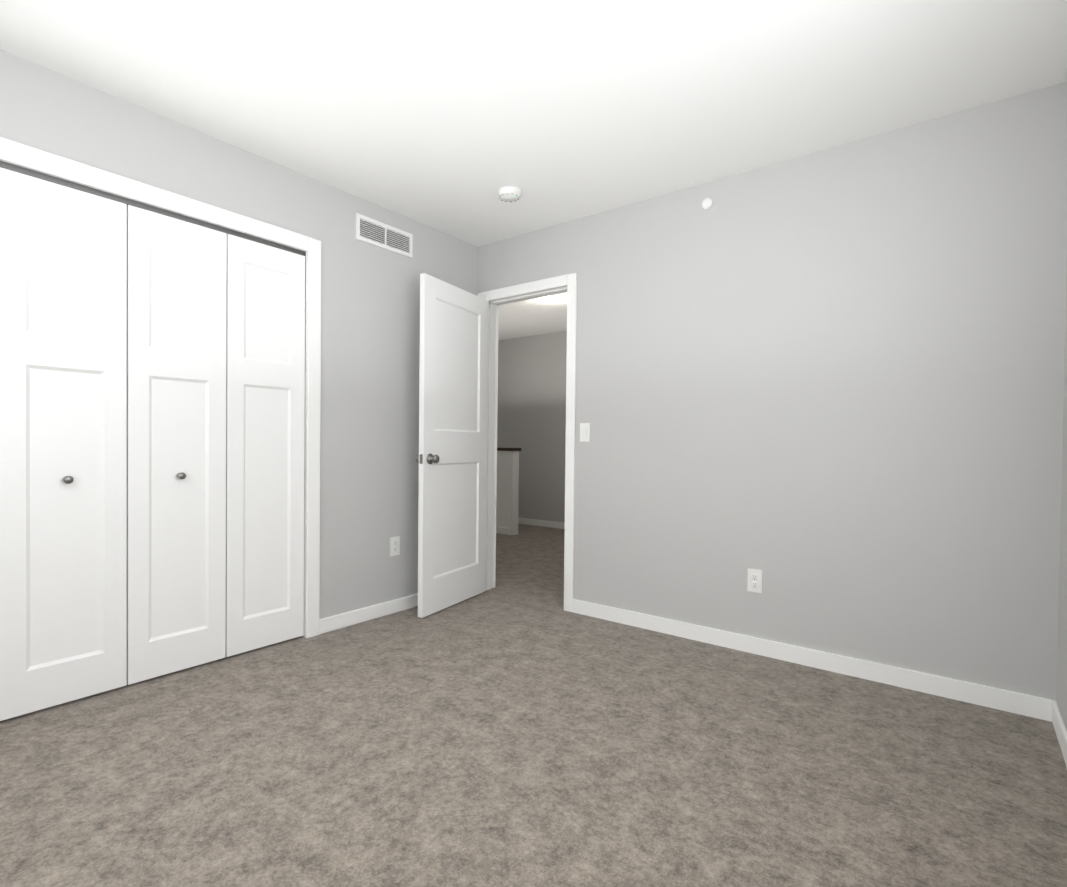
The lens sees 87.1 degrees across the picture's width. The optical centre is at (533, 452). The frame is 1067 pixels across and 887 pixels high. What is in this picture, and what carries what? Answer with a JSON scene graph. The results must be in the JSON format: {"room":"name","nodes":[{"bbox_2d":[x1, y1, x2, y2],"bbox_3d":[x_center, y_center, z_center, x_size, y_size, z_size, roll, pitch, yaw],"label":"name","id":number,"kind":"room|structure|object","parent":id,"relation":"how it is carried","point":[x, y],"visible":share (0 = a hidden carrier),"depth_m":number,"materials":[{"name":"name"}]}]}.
{"room":"empty bedroom","nodes":[
{"label":"empty bedroom","id":0,"kind":"room"},
{"bbox_2d":[0,49,477,618],"bbox_3d":[-1.558,-0.229,2.603,0.120,2.440,3.620,1,1,38],"label":"wall","id":1,"kind":"structure","parent":0,"point":[370,415],"depth_m":3.13,"materials":[{"name":"grey paint"}]},
{"bbox_2d":[0,167,126,720],"bbox_3d":[-1.833,-0.033,2.201,0.092,2.030,0.392,1,1,38],"label":"closet door","id":2,"kind":"structure","parent":1,"relation":"in","point":[63,444],"depth_m":2.18,"materials":[{"name":"white paint"}]},
{"bbox_2d":[0,161,305,255],"bbox_3d":[-1.706,-1.046,2.348,0.032,0.022,1.600,1,1,38],"label":"trim","id":3,"kind":"structure","parent":1,"relation":"attached to","point":[35,174],"depth_m":2.37,"materials":[{"name":"silver metal"}]},
{"bbox_2d":[0,137,320,637],"bbox_3d":[-1.736,-0.042,2.377,0.120,2.068,1.636,1,1,38],"label":"door frame","id":4,"kind":"structure","parent":1,"relation":"attached to","point":[305,387],"depth_m":2.98,"materials":[{"name":"white paint"}]},
{"bbox_2d":[127,205,226,684],"bbox_3d":[-1.591,-0.035,2.517,0.092,2.030,0.392,1,1,38],"label":"closet door","id":5,"kind":"structure","parent":1,"relation":"in","point":[176,443],"depth_m":2.50,"materials":[{"name":"white paint"}]},
{"bbox_2d":[225,234,304,656],"bbox_3d":[-1.348,-0.037,2.833,0.032,2.030,0.392,1,1,38],"label":"closet door","id":6,"kind":"structure","parent":1,"relation":"in","point":[265,353],"depth_m":2.81,"materials":[{"name":"white paint"}]},
{"bbox_2d":[319,593,417,634],"bbox_3d":[-1.481,0.951,2.626,0.013,0.082,3.500,1,1,38],"label":"baseboard","id":7,"kind":"structure","parent":1,"relation":"attached to","point":[340,621],"depth_m":3.28,"materials":[{"name":"white paint"}]},
{"bbox_2d":[356,213,412,257],"bbox_3d":[-0.881,-1.285,3.347,0.012,0.145,0.405,1,1,38],"label":"air vent","id":8,"kind":"object","parent":1,"relation":"in","point":[381,235],"visible":1,"depth_m":3.34,"materials":[{"name":"white metal"}]},
{"bbox_2d":[390,536,399,555],"bbox_3d":[-0.849,0.577,3.444,0.007,0.115,0.070,1,1,38],"label":"electrical outlet","id":9,"kind":"object","parent":1,"relation":"attached to","point":[394,546],"visible":1,"depth_m":3.44,"materials":[{"name":"white plastic"}]},
{"bbox_2d":[496,451,518,534],"bbox_3d":[-0.950,0.452,7.026,1.880,0.965,0.110,1,1,38],"label":"wall","id":10,"kind":"structure","parent":0,"point":[507,504],"depth_m":6.47,"materials":[{"name":"white paint"}]},
{"bbox_2d":[496,526,511,534],"bbox_3d":[-0.992,0.894,6.983,1.880,0.082,0.013,1,1,38],"label":"baseboard","id":11,"kind":"structure","parent":10,"relation":"attached to","point":[500,530],"depth_m":6.48,"materials":[{"name":"white paint"}]},
{"bbox_2d":[497,448,520,450],"bbox_3d":[-0.937,-0.048,7.013,1.900,0.035,0.150,1,1,38],"label":"trim","id":12,"kind":"structure","parent":10,"relation":"on","point":[508,449],"depth_m":6.44,"materials":[{"name":"brown wood"}]},
{"bbox_2d":[497,331,566,522],"bbox_3d":[0.580,-0.267,6.848,4.740,2.440,0.120,1,1,38],"label":"wall","id":13,"kind":"structure","parent":0,"point":[531,418],"depth_m":7.19,"materials":[{"name":"grey paint"}]},
{"bbox_2d":[518,517,564,528],"bbox_3d":[0.528,0.912,6.809,4.505,0.082,0.018,1,1,38],"label":"baseboard","id":14,"kind":"structure","parent":13,"relation":"attached to","point":[534,522],"depth_m":7.12,"materials":[{"name":"white paint"}]},
{"bbox_2d":[0,524,1066,886],"bbox_3d":[-0.682,1.034,3.779,6.680,0.100,6.740,1,1,38],"label":"floor","id":15,"kind":"structure","parent":0,"point":[516,726],"depth_m":1.80,"materials":[{"name":"grey carpet"}]},
{"bbox_2d":[0,0,1066,339],"bbox_3d":[-0.656,-1.506,3.743,6.680,0.100,6.740,1,1,38],"label":"ceiling","id":16,"kind":"structure","parent":0,"point":[450,116],"depth_m":2.15,"materials":[{"name":"white paint"}]},
{"bbox_2d":[497,186,520,201],"bbox_3d":[-0.134,-1.421,3.103,0.132,0.040,0.132,1,1,38],"label":"smoke detector","id":17,"kind":"object","parent":16,"relation":"attached to","point":[509,193],"visible":1,"depth_m":3.07,"materials":[{"name":"white plastic"}]},
{"bbox_2d":[544,295,558,298],"bbox_3d":[0.172,-1.466,5.314,0.144,0.007,0.144,1,1,38],"label":"recessed light","id":18,"kind":"object","parent":16,"relation":"in","point":[552,297],"visible":0.75,"depth_m":5.32,"materials":[{"name":"white paint"}]},
{"bbox_2d":[477,82,1066,700],"bbox_3d":[-0.427,-0.238,4.092,6.500,2.440,0.120,1,1,38],"label":"wall","id":19,"kind":"structure","parent":0,"point":[823,390],"depth_m":2.59,"materials":[{"name":"grey paint"}]},
{"bbox_2d":[478,273,576,611],"bbox_3d":[-0.032,-0.064,3.790,0.830,2.109,0.152,1,1,38],"label":"door frame","id":20,"kind":"structure","parent":19,"relation":"attached to","point":[569,281],"depth_m":3.66,"materials":[{"name":"white paint"}]},
{"bbox_2d":[416,273,488,617],"bbox_3d":[-0.497,-0.037,3.629,0.159,2.030,0.716,1,1,28],"label":"door","id":21,"kind":"structure","parent":20,"relation":"attached to","point":[451,458],"depth_m":3.56,"materials":[{"name":"white paint"}]},
{"bbox_2d":[580,423,589,441],"bbox_3d":[0.312,-0.121,3.441,0.070,0.115,0.013,1,1,38],"label":"light switch","id":22,"kind":"object","parent":19,"relation":"attached to","point":[584,432],"visible":1,"depth_m":3.44,"materials":[{"name":"white plastic"}]},
{"bbox_2d":[701,198,712,209],"bbox_3d":[0.916,-1.315,2.968,0.060,0.060,0.015,1,1,38],"label":"sensor","id":23,"kind":"object","parent":19,"relation":"attached to","point":[707,203],"visible":1,"depth_m":2.96,"materials":[{"name":"white plastic"}]},
{"bbox_2d":[747,568,761,592],"bbox_3d":[1.116,0.649,2.832,0.070,0.115,0.007,1,1,38],"label":"electrical outlet","id":24,"kind":"object","parent":19,"relation":"attached to","point":[754,582],"visible":1,"depth_m":2.83,"materials":[{"name":"white plastic"}]},
{"bbox_2d":[572,599,1051,721],"bbox_3d":[0.789,0.968,3.081,3.034,0.082,0.013,1,1,38],"label":"baseboard","id":25,"kind":"structure","parent":19,"relation":"attached to","point":[1003,700],"depth_m":2.59,"materials":[{"name":"white paint"}]},
{"bbox_2d":[1056,274,1066,729],"bbox_3d":[0.964,-0.175,0.666,0.120,2.440,3.620,1,1,38],"label":"wall","id":26,"kind":"structure","parent":0,"point":[1061,697],"depth_m":2.08,"materials":[{"name":"grey paint"}]},
{"bbox_2d":[1052,700,1066,766],"bbox_3d":[0.935,1.002,0.771,0.013,0.082,3.500,1,1,38],"label":"baseboard","id":27,"kind":"structure","parent":26,"relation":"attached to","point":[1059,727],"depth_m":1.98,"materials":[{"name":"white paint"}]}
]}

